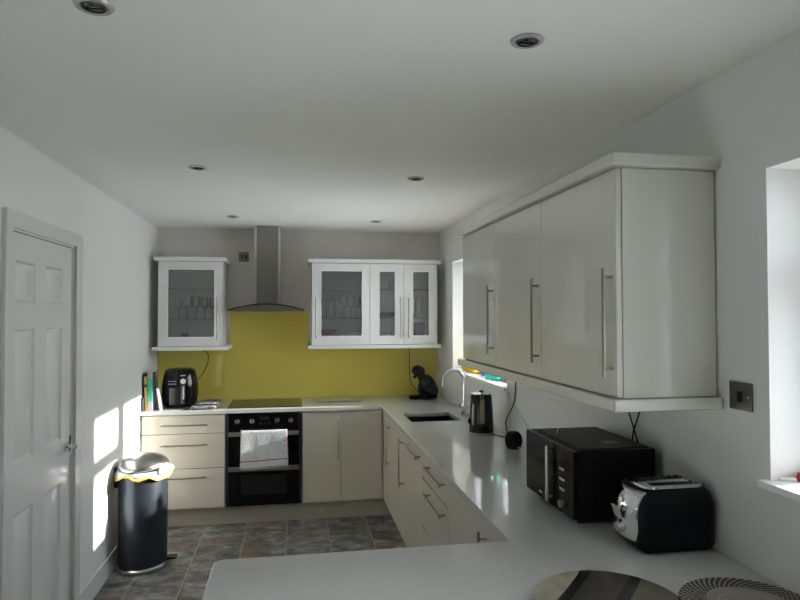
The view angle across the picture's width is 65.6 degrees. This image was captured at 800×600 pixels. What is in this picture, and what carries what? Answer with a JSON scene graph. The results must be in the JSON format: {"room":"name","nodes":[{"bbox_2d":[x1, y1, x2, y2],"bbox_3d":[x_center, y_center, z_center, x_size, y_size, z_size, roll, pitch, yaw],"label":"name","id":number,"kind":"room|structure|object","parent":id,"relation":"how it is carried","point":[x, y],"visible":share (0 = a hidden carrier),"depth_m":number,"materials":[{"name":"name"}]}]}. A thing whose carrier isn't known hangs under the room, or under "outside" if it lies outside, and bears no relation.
{"room":"kitchen","nodes":[
{"label":"kitchen","id":0,"kind":"room"},
{"bbox_2d":[0,126,158,591],"bbox_3d":[-1.476,0.482,1.288,0.150,2.414,8.258,0,-1,-10],"label":"wall","id":1,"kind":"structure","parent":0,"point":[120,311],"depth_m":3.82,"materials":[{"name":"white paint"}]},
{"bbox_2d":[0,207,82,599],"bbox_3d":[-1.708,0.680,2.933,0.187,2.092,0.922,0,-1,-10],"label":"door","id":2,"kind":"structure","parent":1,"relation":"in","point":[41,402],"depth_m":2.89,"materials":[{"name":"white paint"}]},
{"bbox_2d":[80,545,116,599],"bbox_3d":[-1.871,1.690,4.070,0.015,0.125,1.388,0,-1,-10],"label":"baseboard","id":3,"kind":"structure","parent":1,"relation":"attached to","point":[104,571],"depth_m":3.73,"materials":[{"name":"white paint"}]},
{"bbox_2d":[215,512,220,517],"bbox_3d":[-1.439,1.699,4.898,0.044,0.045,0.004,0,-1,-10],"label":"light","id":4,"kind":"object","parent":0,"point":[217,514],"depth_m":4.90,"materials":[{"name":"silver metal"}]},
{"bbox_2d":[93,500,406,599],"bbox_3d":[-0.151,1.752,1.485,2.935,0.120,8.558,0,-1,-10],"label":"floor","id":5,"kind":"structure","parent":0,"point":[185,577],"depth_m":4.47,"materials":[{"name":"tile"}]},
{"bbox_2d":[114,452,177,575],"bbox_3d":[-1.707,1.387,4.125,0.387,0.731,0.376,-1,-2,41],"label":"pedal bin","id":6,"kind":"object","parent":5,"relation":"on","point":[141,479],"visible":1,"depth_m":3.98,"materials":[{"name":"black metal"}]},
{"bbox_2d":[141,414,225,509],"bbox_3d":[-1.727,1.264,5.089,0.625,0.733,0.628,0,-1,-10],"label":"base cabinet","id":7,"kind":"object","parent":5,"relation":"on","point":[195,444],"visible":0.79,"depth_m":4.83,"materials":[{"name":"white"}]},
{"bbox_2d":[226,412,301,506],"bbox_3d":[-1.120,1.264,5.167,0.588,0.731,0.578,0,-1,-10],"label":"double oven","id":8,"kind":"object","parent":5,"relation":"on","point":[278,485],"visible":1,"depth_m":4.91,"materials":[{"name":"black metal"}]},
{"bbox_2d":[240,429,288,470],"bbox_3d":[-1.064,1.177,4.880,0.372,0.303,0.051,0,-1,-10],"label":"tea towel","id":9,"kind":"object","parent":8,"relation":"hanging from","point":[259,449],"visible":1,"depth_m":4.87,"materials":[{"name":"white fabric"}]},
{"bbox_2d":[168,499,390,526],"bbox_3d":[-1.033,1.700,4.974,1.967,0.144,0.018,0,-1,-10],"label":"plinth","id":10,"kind":"object","parent":5,"relation":"on","point":[370,507],"visible":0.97,"depth_m":4.97,"materials":[{"name":"beige"}]},
{"bbox_2d":[301,409,382,502],"bbox_3d":[-0.509,1.267,5.297,0.650,0.733,0.628,0,-1,-10],"label":"base cabinet","id":11,"kind":"object","parent":5,"relation":"on","point":[342,450],"visible":0.93,"depth_m":5.02,"materials":[{"name":"white"}]},
{"bbox_2d":[383,412,390,512],"bbox_3d":[0.169,1.258,4.928,0.628,0.733,0.391,0,-1,-10],"label":"base cabinet","id":12,"kind":"object","parent":5,"relation":"on","point":[386,420],"visible":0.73,"depth_m":4.80,"materials":[{"name":"white"}]},
{"bbox_2d":[403,435,422,547],"bbox_3d":[0.348,1.234,3.880,0.628,0.733,0.604,0,-1,-10],"label":"base cabinet","id":13,"kind":"object","parent":5,"relation":"on","point":[413,477],"visible":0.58,"depth_m":3.82,"materials":[{"name":"white"}]},
{"bbox_2d":[391,416,454,539],"bbox_3d":[0.250,1.247,4.456,0.628,0.733,0.564,0,-1,-10],"label":"base cabinet","id":14,"kind":"object","parent":5,"relation":"on","point":[397,436],"visible":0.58,"depth_m":4.38,"materials":[{"name":"white"}]},
{"bbox_2d":[422,454,447,546],"bbox_3d":[0.450,1.220,3.284,0.628,0.733,0.602,0,-1,-10],"label":"base cabinet","id":15,"kind":"object","parent":5,"relation":"on","point":[434,485],"visible":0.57,"depth_m":3.23,"materials":[{"name":"white"}]},
{"bbox_2d":[448,483,488,544],"bbox_3d":[0.554,1.206,2.677,0.628,0.733,0.629,0,-1,-10],"label":"base cabinet","id":16,"kind":"object","parent":5,"relation":"on","point":[465,526],"visible":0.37,"depth_m":2.69,"materials":[{"name":"white"}]},
{"bbox_2d":[489,527,501,541],"bbox_3d":[0.650,1.196,2.223,0.590,0.733,0.296,0,-1,-10],"label":"base cabinet","id":17,"kind":"object","parent":5,"relation":"on","point":[493,537],"visible":0.02,"depth_m":2.29,"materials":[{"name":"white"}]},
{"bbox_3d":[0.393,1.257,1.700,1.273,0.878,0.595,0,-1,-10],"label":"cabinet","id":18,"kind":"object","parent":5,"relation":"on","visible":0},
{"bbox_2d":[140,395,787,599],"bbox_3d":[-0.491,0.839,3.340,2.483,0.030,4.527,0,-1,-10],"label":"countertop","id":19,"kind":"structure","parent":18,"relation":"on","point":[539,542],"depth_m":1.92,"materials":[{"name":"white stone"}]},
{"bbox_2d":[141,398,143,411],"bbox_3d":[-1.986,0.808,4.788,0.016,0.100,0.037,0,-1,-10],"label":"book","id":20,"kind":"object","parent":19,"relation":"on","point":[142,399],"visible":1,"depth_m":4.77,"materials":[{"name":"grey paper"}]},
{"bbox_2d":[142,374,146,409],"bbox_3d":[-2.011,0.724,4.900,0.009,0.275,0.172,0,-1,-10],"label":"book","id":21,"kind":"object","parent":19,"relation":"on","point":[144,375],"visible":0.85,"depth_m":4.82,"materials":[{"name":"grey paper"}]},
{"bbox_2d":[144,376,147,410],"bbox_3d":[-1.986,0.730,4.904,0.021,0.262,0.193,-2,-1,-10],"label":"book","id":22,"kind":"object","parent":19,"relation":"on","point":[145,377],"visible":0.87,"depth_m":4.81,"materials":[{"name":"yellow paper"}]},
{"bbox_2d":[147,369,157,410],"bbox_3d":[-1.954,0.710,4.910,0.036,0.302,0.203,-1,-1,-10],"label":"book","id":23,"kind":"object","parent":19,"relation":"on","point":[150,374],"visible":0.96,"depth_m":4.81,"materials":[{"name":"grey paper"}]},
{"bbox_2d":[154,372,155,409],"bbox_3d":[-1.915,0.710,4.846,0.010,0.300,0.032,0,-1,-10],"label":"book","id":24,"kind":"object","parent":19,"relation":"on","point":[154,372],"visible":1,"depth_m":4.84,"materials":[{"name":"grey paper"}]},
{"bbox_2d":[156,387,162,409],"bbox_3d":[-1.883,0.772,4.860,0.040,0.175,0.072,0,-1,-10],"label":"book","id":25,"kind":"object","parent":19,"relation":"on","point":[157,388],"visible":1,"depth_m":4.83,"materials":[{"name":"white paper"}]},
{"bbox_2d":[161,350,208,407],"bbox_3d":[-1.789,0.641,5.123,0.286,0.450,0.413,0,-1,8],"label":"air fryer","id":26,"kind":"object","parent":19,"relation":"on","point":[180,389],"visible":0.97,"depth_m":4.96,"materials":[{"name":"black plastic"}]},
{"bbox_2d":[169,387,190,405],"bbox_3d":[-1.755,0.766,4.950,0.170,0.148,0.028,0,-1,-10],"label":"basket","id":27,"kind":"object","parent":26,"relation":"on","point":[174,392],"depth_m":4.94,"materials":[{"name":"black plastic"}]},
{"bbox_2d":[190,404,217,409],"bbox_3d":[-1.556,0.845,4.923,0.199,0.031,0.149,0,-1,-10],"label":"folded cloth","id":28,"kind":"object","parent":19,"relation":"on","point":[194,406],"visible":0.91,"depth_m":4.86,"materials":[{"name":"white fabric"}]},
{"bbox_2d":[198,399,221,404],"bbox_3d":[-1.529,0.820,4.992,0.165,0.025,0.214,0,-1,-10],"label":"folded cloth","id":29,"kind":"object","parent":28,"relation":"on","point":[209,401],"visible":1,"depth_m":4.91,"materials":[{"name":"grey fabric"}]},
{"bbox_2d":[227,398,301,408],"bbox_3d":[-1.119,0.863,5.192,0.586,0.007,0.470,0,-1,-10],"label":"cooktop","id":30,"kind":"object","parent":19,"relation":"in","point":[293,402],"visible":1,"depth_m":5.15,"materials":[{"name":"black glass"}]},
{"bbox_2d":[313,396,362,401],"bbox_3d":[-0.549,0.867,5.432,0.420,0.010,0.270,0,-1,-10],"label":"cutting board","id":31,"kind":"object","parent":19,"relation":"on","point":[336,398],"visible":1,"depth_m":5.43,"materials":[{"name":"clear"}]},
{"bbox_2d":[409,364,438,399],"bbox_3d":[0.212,0.720,5.479,0.266,0.302,0.144,0,-1,-10],"label":"figurine","id":32,"kind":"object","parent":19,"relation":"on","point":[427,386],"visible":1,"depth_m":5.43,"materials":[{"name":"black ceramic"}]},
{"bbox_2d":[409,395,419,399],"bbox_3d":[0.148,0.855,5.465,0.135,0.032,0.100,0,-1,-10],"label":"drip tray","id":33,"kind":"object","parent":32,"relation":"on","point":[413,397],"depth_m":5.42,"materials":[{"name":"black plastic"}]},
{"bbox_2d":[407,416,455,421],"bbox_3d":[0.229,0.961,4.525,0.360,0.160,0.385,0,-1,-10],"label":"sink","id":34,"kind":"object","parent":19,"relation":"in","point":[427,418],"visible":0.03,"depth_m":4.72,"materials":[{"name":"grey metal"}]},
{"bbox_2d":[441,369,468,415],"bbox_3d":[0.413,0.677,4.536,0.213,0.345,0.078,0,-1,-18],"label":"tap","id":35,"kind":"object","parent":19,"relation":"on","point":[463,407],"visible":1,"depth_m":4.54,"materials":[{"name":"silver metal"}]},
{"bbox_2d":[459,403,468,415],"bbox_3d":[0.468,0.799,4.551,0.094,0.102,0.089,0,-1,-10],"label":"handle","id":36,"kind":"object","parent":35,"relation":"on","point":[463,407],"depth_m":4.54,"materials":[{"name":"silver metal"}]},
{"bbox_2d":[468,382,515,437],"bbox_3d":[0.564,0.608,3.769,0.163,0.446,0.396,1,-2,-35],"label":"kettle","id":37,"kind":"object","parent":19,"relation":"on","point":[480,420],"visible":0.96,"depth_m":3.80,"materials":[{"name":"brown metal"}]},
{"bbox_2d":[505,431,522,448],"bbox_3d":[0.631,0.775,3.449,0.097,0.097,0.097,0,-1,-10],"label":"smart speaker","id":38,"kind":"object","parent":19,"relation":"on","point":[513,439],"visible":1,"depth_m":3.41},
{"bbox_2d":[526,427,654,523],"bbox_3d":[0.715,0.668,2.422,0.342,0.265,0.446,0,-1,-10],"label":"microwave","id":39,"kind":"object","parent":19,"relation":"on","point":[578,471],"visible":0.98,"depth_m":2.23,"materials":[{"name":"black plastic"}]},
{"bbox_2d":[535,570,681,599],"bbox_3d":[0.538,0.775,1.591,0.376,0.012,0.376,0,-1,-10],"label":"placemat","id":40,"kind":"object","parent":19,"relation":"on","point":[580,584],"visible":1,"depth_m":1.67,"materials":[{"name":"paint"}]},
{"bbox_2d":[611,475,714,553],"bbox_3d":[0.836,0.690,2.016,0.304,0.204,0.197,0,-1,-10],"label":"toaster","id":41,"kind":"object","parent":19,"relation":"on","point":[655,513],"visible":1,"depth_m":1.93,"materials":[{"name":"black plastic"}]},
{"bbox_2d":[678,577,799,599],"bbox_3d":[0.892,0.777,1.571,0.344,0.008,0.344,0,-1,-10],"label":"woven placemat","id":42,"kind":"object","parent":19,"relation":"on","point":[713,588],"visible":0.99,"depth_m":1.66,"materials":[{"name":"beige wicker"}]},
{"bbox_2d":[158,227,437,499],"bbox_3d":[-0.959,0.580,5.640,2.635,2.414,0.150,0,-1,-10],"label":"wall","id":43,"kind":"structure","parent":0,"point":[297,246],"depth_m":5.59,"materials":[{"name":"white paint"}]},
{"bbox_2d":[152,256,231,350],"bbox_3d":[-1.742,0.034,5.246,0.597,0.765,0.386,0,-1,-10],"label":"upper cabinet","id":44,"kind":"object","parent":43,"relation":"attached to","point":[178,280],"depth_m":5.22,"materials":[{"name":"white wood"}]},
{"bbox_2d":[175,297,182,318],"bbox_3d":[-1.861,0.064,5.221,0.066,0.184,0.066,0,-1,-10],"label":"wine glass","id":45,"kind":"object","parent":44,"relation":"on","point":[178,307],"visible":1,"depth_m":5.21,"materials":[{"name":"clear glass"}]},
{"bbox_2d":[175,297,182,307],"bbox_3d":[-1.861,0.021,5.222,0.066,0.100,0.066,0,-1,-10],"label":"bowl","id":46,"kind":"object","parent":45,"relation":"on","point":[175,297],"depth_m":5.21,"materials":[{"name":"clear glass"}]},
{"bbox_2d":[183,296,190,318],"bbox_3d":[-1.788,0.063,5.213,0.066,0.184,0.066,0,-1,-10],"label":"wine glass","id":47,"kind":"object","parent":44,"relation":"on","point":[187,307],"visible":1,"depth_m":5.21,"materials":[{"name":"clear glass"}]},
{"bbox_2d":[183,296,190,307],"bbox_3d":[-1.788,0.021,5.214,0.066,0.100,0.066,0,-1,-10],"label":"bowl","id":48,"kind":"object","parent":47,"relation":"on","point":[184,296],"depth_m":5.20,"materials":[{"name":"clear glass"}]},
{"bbox_2d":[168,288,213,289],"bbox_3d":[-1.752,-0.092,5.275,0.471,0.006,0.300,0,-1,-10],"label":"glass shelf","id":49,"kind":"object","parent":44,"relation":"attached to","point":[168,288],"depth_m":5.24,"materials":[{"name":"clear glass"}]},
{"bbox_2d":[192,297,199,318],"bbox_3d":[-1.724,0.064,5.255,0.066,0.184,0.066,0,-1,-10],"label":"wine glass","id":50,"kind":"object","parent":44,"relation":"on","point":[196,307],"visible":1,"depth_m":5.25,"materials":[{"name":"clear glass"}]},
{"bbox_2d":[192,297,199,308],"bbox_3d":[-1.724,0.022,5.255,0.066,0.100,0.066,0,-1,-10],"label":"bowl","id":51,"kind":"object","parent":50,"relation":"on","point":[196,307],"depth_m":5.25,"materials":[{"name":"clear glass"}]},
{"bbox_2d":[200,297,207,318],"bbox_3d":[-1.650,0.064,5.237,0.066,0.184,0.066,0,-1,-10],"label":"wine glass","id":52,"kind":"object","parent":44,"relation":"on","point":[201,297],"visible":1,"depth_m":5.23,"materials":[{"name":"clear glass"}]},
{"bbox_2d":[200,297,207,307],"bbox_3d":[-1.650,0.021,5.238,0.066,0.100,0.066,0,-1,-10],"label":"bowl","id":53,"kind":"object","parent":52,"relation":"on","point":[201,297],"depth_m":5.23,"materials":[{"name":"clear glass"}]},
{"bbox_2d":[239,252,248,261],"bbox_3d":[-1.385,-0.384,5.509,0.088,0.087,0.009,0,-1,-10],"label":"wall socket","id":54,"kind":"object","parent":43,"relation":"attached to","point":[243,256],"visible":1,"depth_m":5.51,"materials":[{"name":"grey metal"}]},
{"bbox_2d":[228,225,303,311],"bbox_3d":[-1.130,-0.268,5.299,0.608,0.731,0.502,0,-1,-10],"label":"hood","id":55,"kind":"object","parent":43,"relation":"attached to","point":[267,239],"visible":1,"depth_m":5.28,"materials":[{"name":"silver metal"}]},
{"bbox_2d":[158,311,435,399],"bbox_3d":[-0.881,0.485,5.575,2.458,0.780,0.008,0,-1,-10],"label":"backsplash","id":56,"kind":"structure","parent":43,"relation":"attached to","point":[269,356],"depth_m":5.55,"materials":[{"name":"yellow glass"}]},
{"bbox_2d":[311,263,369,344],"bbox_3d":[-0.528,0.038,5.449,0.495,0.696,0.378,0,-1,-10],"label":"upper cabinet","id":57,"kind":"object","parent":43,"relation":"attached to","point":[330,282],"visible":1,"depth_m":5.47,"materials":[{"name":"white wood"}]},
{"bbox_2d":[321,301,327,317],"bbox_3d":[-0.654,0.083,5.386,0.054,0.149,0.054,0,-1,-10],"label":"tumbler","id":58,"kind":"object","parent":57,"relation":"on","point":[321,301],"visible":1,"depth_m":5.37,"materials":[{"name":"clear glass"}]},
{"bbox_2d":[328,301,333,317],"bbox_3d":[-0.603,0.084,5.415,0.054,0.149,0.054,0,-1,-10],"label":"tumbler","id":59,"kind":"object","parent":57,"relation":"on","point":[328,301],"visible":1,"depth_m":5.41,"materials":[{"name":"clear glass"}]},
{"bbox_2d":[334,301,340,317],"bbox_3d":[-0.544,0.084,5.405,0.054,0.149,0.054,0,-1,-10],"label":"tumbler","id":60,"kind":"object","parent":57,"relation":"on","point":[334,301],"visible":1,"depth_m":5.39,"materials":[{"name":"clear glass"}]},
{"bbox_2d":[321,289,361,290],"bbox_3d":[-0.534,-0.089,5.483,0.461,0.006,0.300,0,-1,-10],"label":"glass shelf","id":61,"kind":"object","parent":57,"relation":"attached to","point":[321,289],"depth_m":5.51,"materials":[{"name":"clear glass"}]},
{"bbox_2d":[347,297,354,317],"bbox_3d":[-0.430,0.066,5.425,0.066,0.184,0.066,0,-1,-10],"label":"wine glass","id":62,"kind":"object","parent":57,"relation":"on","point":[350,307],"visible":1,"depth_m":5.42,"materials":[{"name":"clear glass"}]},
{"bbox_2d":[347,297,354,307],"bbox_3d":[-0.430,0.024,5.426,0.066,0.100,0.066,0,-1,-10],"label":"bowl","id":63,"kind":"object","parent":62,"relation":"on","point":[347,297],"depth_m":5.41,"materials":[{"name":"clear glass"}]},
{"bbox_2d":[343,331,360,335],"bbox_3d":[-0.421,0.323,5.431,0.160,0.091,0.160,0,-1,-10],"label":"bowl","id":64,"kind":"object","parent":57,"relation":"in","point":[346,333],"visible":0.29,"depth_m":5.37,"materials":[{"name":"white ceramic"}]},
{"bbox_2d":[307,343,440,348],"bbox_3d":[-0.237,0.404,5.495,1.148,0.032,0.369,0,-1,-10],"label":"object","id":65,"kind":"object","parent":43,"relation":"attached to","point":[366,346],"visible":0.86,"depth_m":5.32,"materials":[{"name":"white wood"}]},
{"bbox_3d":[0.088,0.431,5.705,0.036,0.012,0.035,0,-1,-10],"label":"plug","id":66,"kind":"object","parent":65,"relation":"attached to","visible":0},
{"bbox_2d":[409,348,417,390],"bbox_3d":[0.153,0.637,5.649,0.179,0.424,0.022,-1,-2,44],"label":"power cord","id":67,"kind":"object","parent":66,"relation":"hanging from","point":[409,348],"visible":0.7,"depth_m":5.70,"materials":[{"name":"black plastic"}]},
{"bbox_2d":[370,264,436,343],"bbox_3d":[0.007,0.039,5.541,0.592,0.696,0.378,0,-1,-10],"label":"upper cabinet","id":68,"kind":"object","parent":43,"relation":"attached to","point":[412,281],"visible":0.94,"depth_m":5.40,"materials":[{"name":"white wood"}]},
{"bbox_2d":[307,258,440,265],"bbox_3d":[-0.239,-0.328,5.516,1.148,0.034,0.377,0,-1,-10],"label":"crown molding","id":69,"kind":"structure","parent":68,"relation":"on","point":[310,261],"depth_m":5.34,"materials":[{"name":"white wood"}]},
{"bbox_2d":[380,279,386,288],"bbox_3d":[-0.168,-0.138,5.480,0.089,0.089,0.074,-1,-1,24],"label":"mug","id":70,"kind":"object","parent":68,"relation":"on","point":[382,281],"visible":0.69,"depth_m":5.46,"materials":[{"name":"white ceramic"}]},
{"bbox_2d":[380,279,383,288],"bbox_3d":[-0.175,-0.138,5.483,0.074,0.089,0.074,0,-1,-10],"label":"cup","id":71,"kind":"object","parent":70,"relation":"on","point":[381,280],"depth_m":5.45,"materials":[{"name":"white ceramic"}]},
{"bbox_2d":[380,332,391,335],"bbox_3d":[-0.135,0.327,5.479,0.130,0.084,0.130,0,-1,-10],"label":"bowl","id":72,"kind":"object","parent":68,"relation":"in","point":[381,333],"visible":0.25,"depth_m":5.42,"materials":[{"name":"white ceramic"}]},
{"bbox_2d":[380,312,394,317],"bbox_3d":[-0.129,0.135,5.505,0.200,0.049,0.200,0,-1,-10],"label":"bowl","id":73,"kind":"object","parent":68,"relation":"on","point":[382,314],"visible":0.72,"depth_m":5.43,"materials":[{"name":"grey ceramic"}]},
{"bbox_2d":[388,279,394,288],"bbox_3d":[-0.066,-0.138,5.518,0.089,0.089,0.074,-1,-1,24],"label":"mug","id":74,"kind":"object","parent":68,"relation":"on","point":[391,282],"visible":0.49,"depth_m":5.49,"materials":[{"name":"white ceramic"}]},
{"bbox_2d":[380,289,428,290],"bbox_3d":[0.002,-0.088,5.574,0.558,0.006,0.300,0,-1,-10],"label":"glass shelf","id":75,"kind":"object","parent":68,"relation":"attached to","point":[380,289],"depth_m":5.53,"materials":[{"name":"clear glass"}]},
{"bbox_2d":[413,322,424,334],"bbox_3d":[0.169,0.286,5.573,0.090,0.169,0.100,0,-1,-10],"label":"tin","id":76,"kind":"object","parent":68,"relation":"in","point":[418,327],"visible":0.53,"depth_m":5.53,"materials":[{"name":"grey metal"}]},
{"bbox_2d":[413,314,425,317],"bbox_3d":[0.167,0.143,5.556,0.140,0.034,0.140,0,-1,-10],"label":"bowl","id":77,"kind":"object","parent":68,"relation":"on","point":[414,315],"visible":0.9,"depth_m":5.51,"materials":[{"name":"white ceramic"}]},
{"bbox_2d":[414,309,422,313],"bbox_3d":[0.167,0.102,5.556,0.080,0.045,0.080,0,-1,-10],"label":"cup","id":78,"kind":"object","parent":77,"relation":"on","point":[417,311],"visible":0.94,"depth_m":5.53,"materials":[{"name":"white ceramic"}]},
{"bbox_2d":[415,304,422,308],"bbox_3d":[0.171,0.056,5.558,0.080,0.045,0.080,0,-1,-10],"label":"cup","id":79,"kind":"object","parent":78,"relation":"on","point":[418,306],"visible":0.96,"depth_m":5.53,"materials":[{"name":"white ceramic"}]},
{"bbox_2d":[415,298,423,303],"bbox_3d":[0.174,0.009,5.560,0.080,0.045,0.080,0,-1,-10],"label":"cup","id":80,"kind":"object","parent":79,"relation":"on","point":[418,300],"visible":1,"depth_m":5.53,"materials":[{"name":"white ceramic"}]},
{"bbox_2d":[318,507,323,512],"bbox_3d":[-0.641,1.701,5.034,0.044,0.045,0.004,0,-1,-10],"label":"light","id":81,"kind":"object","parent":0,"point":[320,509],"depth_m":5.03,"materials":[{"name":"silver metal"}]},
{"bbox_2d":[0,0,799,232],"bbox_3d":[-0.155,-0.797,1.544,2.935,0.150,8.558,0,-1,-10],"label":"ceiling","id":82,"kind":"structure","parent":0,"point":[307,115],"depth_m":2.10,"materials":[{"name":"white paint"}]},
{"bbox_2d":[72,0,114,15],"bbox_3d":[-0.748,-0.716,1.517,0.093,0.008,0.093,0,-1,-10],"label":"recessed light","id":83,"kind":"object","parent":82,"relation":"in","point":[93,7],"visible":1,"depth_m":1.52,"materials":[{"name":"grey metal"}]},
{"bbox_2d":[188,165,206,169],"bbox_3d":[-1.038,-0.678,3.187,0.093,0.008,0.093,0,-1,-10],"label":"recessed light","id":84,"kind":"object","parent":82,"relation":"in","point":[194,167],"visible":1,"depth_m":3.17,"materials":[{"name":"grey metal"}]},
{"bbox_2d":[408,176,423,180],"bbox_3d":[0.089,-0.673,3.452,0.093,0.008,0.093,0,-1,-10],"label":"recessed light","id":85,"kind":"object","parent":82,"relation":"in","point":[415,178],"visible":1,"depth_m":3.44,"materials":[{"name":"grey metal"}]},
{"bbox_2d":[510,33,543,48],"bbox_3d":[0.351,-0.713,1.715,0.093,0.008,0.093,0,-1,-10],"label":"recessed light","id":86,"kind":"object","parent":82,"relation":"in","point":[526,40],"visible":1,"depth_m":1.71,"materials":[{"name":"grey metal"}]},
{"bbox_2d":[437,29,799,594],"bbox_3d":[1.171,0.488,1.740,0.250,2.414,8.558,0,-1,-10],"label":"wall","id":87,"kind":"structure","parent":0,"point":[747,115],"depth_m":1.86,"materials":[{"name":"white paint"}]},
{"bbox_2d":[437,366,509,432],"bbox_3d":[0.512,0.724,4.813,0.012,0.263,1.946,0,-1,-10],"label":"wall panel","id":88,"kind":"object","parent":87,"relation":"attached to","point":[452,391],"visible":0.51,"depth_m":4.64,"materials":[{"name":"white paint"}]},
{"bbox_2d":[449,368,507,390],"bbox_3d":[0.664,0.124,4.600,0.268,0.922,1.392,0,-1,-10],"label":"windowsill","id":89,"kind":"structure","parent":87,"relation":"in","point":[501,385],"depth_m":4.32,"materials":[{"name":"white paint"}]},
{"bbox_2d":[461,366,478,372],"bbox_3d":[0.602,0.549,4.961,0.142,0.045,0.365,0,-1,-10],"label":"cloth","id":90,"kind":"object","parent":89,"relation":"on","point":[462,367],"visible":0.37,"depth_m":4.88,"materials":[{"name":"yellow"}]},
{"bbox_2d":[485,373,490,379],"bbox_3d":[0.636,0.496,4.379,0.068,0.124,0.068,0,-1,-10],"label":"bottle","id":91,"kind":"object","parent":89,"relation":"on","point":[487,376],"visible":0.12,"depth_m":4.35,"materials":[{"name":"teal plastic"}]},
{"bbox_2d":[491,375,500,380],"bbox_3d":[0.662,0.498,4.282,0.066,0.114,0.066,0,-1,-10],"label":"bottle","id":92,"kind":"object","parent":89,"relation":"on","point":[493,378],"visible":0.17,"depth_m":4.25,"materials":[{"name":"teal plastic"}]},
{"bbox_2d":[463,223,495,365],"bbox_3d":[0.568,-0.020,3.384,0.376,0.713,0.591,0,-1,-10],"label":"upper cabinet","id":93,"kind":"object","parent":87,"relation":"attached to","point":[478,246],"visible":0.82,"depth_m":3.32,"materials":[{"name":"white"}]},
{"bbox_2d":[495,202,541,377],"bbox_3d":[0.666,-0.034,2.807,0.376,0.713,0.578,0,-1,-10],"label":"upper cabinet","id":94,"kind":"object","parent":87,"relation":"attached to","point":[518,320],"visible":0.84,"depth_m":2.73,"materials":[{"name":"white"}]},
{"bbox_2d":[458,358,722,412],"bbox_3d":[0.674,0.343,2.797,0.371,0.038,1.818,0,-1,-10],"label":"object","id":95,"kind":"object","parent":87,"relation":"attached to","point":[613,404],"visible":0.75,"depth_m":1.95,"materials":[{"name":"white wood"}]},
{"bbox_2d":[628,412,638,442],"bbox_3d":[0.906,0.572,2.425,0.008,0.438,0.106,0,-1,-12],"label":"cable","id":96,"kind":"object","parent":95,"relation":"hanging from","point":[628,412],"visible":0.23,"depth_m":2.41,"materials":[{"name":"black plastic"}]},
{"bbox_2d":[632,412,639,439],"bbox_3d":[0.918,0.572,2.406,0.007,0.437,0.086,0,-1,-8],"label":"cable","id":97,"kind":"object","parent":95,"relation":"hanging from","point":[638,412],"visible":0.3,"depth_m":2.41,"materials":[{"name":"black plastic"}]},
{"bbox_2d":[541,168,716,397],"bbox_3d":[0.765,-0.047,2.229,0.376,0.713,0.594,0,-1,-10],"label":"upper cabinet","id":98,"kind":"object","parent":87,"relation":"attached to","point":[628,310],"visible":1,"depth_m":1.95,"materials":[{"name":"white"}]},
{"bbox_2d":[457,152,719,236],"bbox_3d":[0.673,-0.412,2.815,0.371,0.040,1.818,0,-1,-10],"label":"crown molding","id":99,"kind":"structure","parent":98,"relation":"on","point":[612,160],"depth_m":1.97,"materials":[{"name":"white wood"}]},
{"bbox_2d":[729,381,752,412],"bbox_3d":[1.018,0.288,1.857,0.012,0.084,0.096,0,-1,-10],"label":"light switch","id":100,"kind":"object","parent":87,"relation":"attached to","point":[740,393],"visible":1,"depth_m":1.85,"materials":[{"name":"grey metal"}]},
{"bbox_2d":[757,479,799,501],"bbox_3d":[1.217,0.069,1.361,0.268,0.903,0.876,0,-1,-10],"label":"windowsill","id":101,"kind":"structure","parent":87,"relation":"in","point":[791,490],"depth_m":1.70,"materials":[{"name":"white paint"}]},
{"bbox_2d":[779,477,795,481],"bbox_3d":[1.085,0.502,1.736,0.038,0.011,0.011,0,-1,15],"label":"pen","id":102,"kind":"object","parent":101,"relation":"on","point":[780,478],"visible":1,"depth_m":1.73,"materials":[{"name":"white plastic"}]},
{"bbox_2d":[796,472,799,481],"bbox_3d":[1.123,0.494,1.733,0.030,0.026,0.030,0,-1,-10],"label":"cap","id":103,"kind":"object","parent":101,"relation":"on","point":[798,473],"visible":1,"depth_m":1.73,"materials":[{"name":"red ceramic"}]},
{"bbox_3d":[-0.618,0.342,5.422,0.210,0.010,0.210,0,-1,-10],"label":"plate","id":104,"kind":"object","parent":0,"visible":0},
{"bbox_3d":[-0.618,0.331,5.422,0.210,0.010,0.210,0,-1,-10],"label":"plate","id":105,"kind":"object","parent":104,"relation":"on","visible":0},
{"bbox_3d":[-0.618,0.320,5.423,0.210,0.010,0.210,0,-1,-10],"label":"plate","id":106,"kind":"object","parent":105,"relation":"on","visible":0},
{"bbox_3d":[-0.618,0.310,5.423,0.210,0.010,0.210,0,-1,-10],"label":"plate","id":107,"kind":"object","parent":106,"relation":"on","visible":0},
{"bbox_2d":[321,329,336,334],"bbox_3d":[-0.636,0.281,5.415,0.180,0.044,0.180,0,-1,-10],"label":"bowl","id":108,"kind":"object","parent":107,"relation":"on","point":[323,331],"visible":0.8,"depth_m":5.36,"materials":[{"name":"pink ceramic"}]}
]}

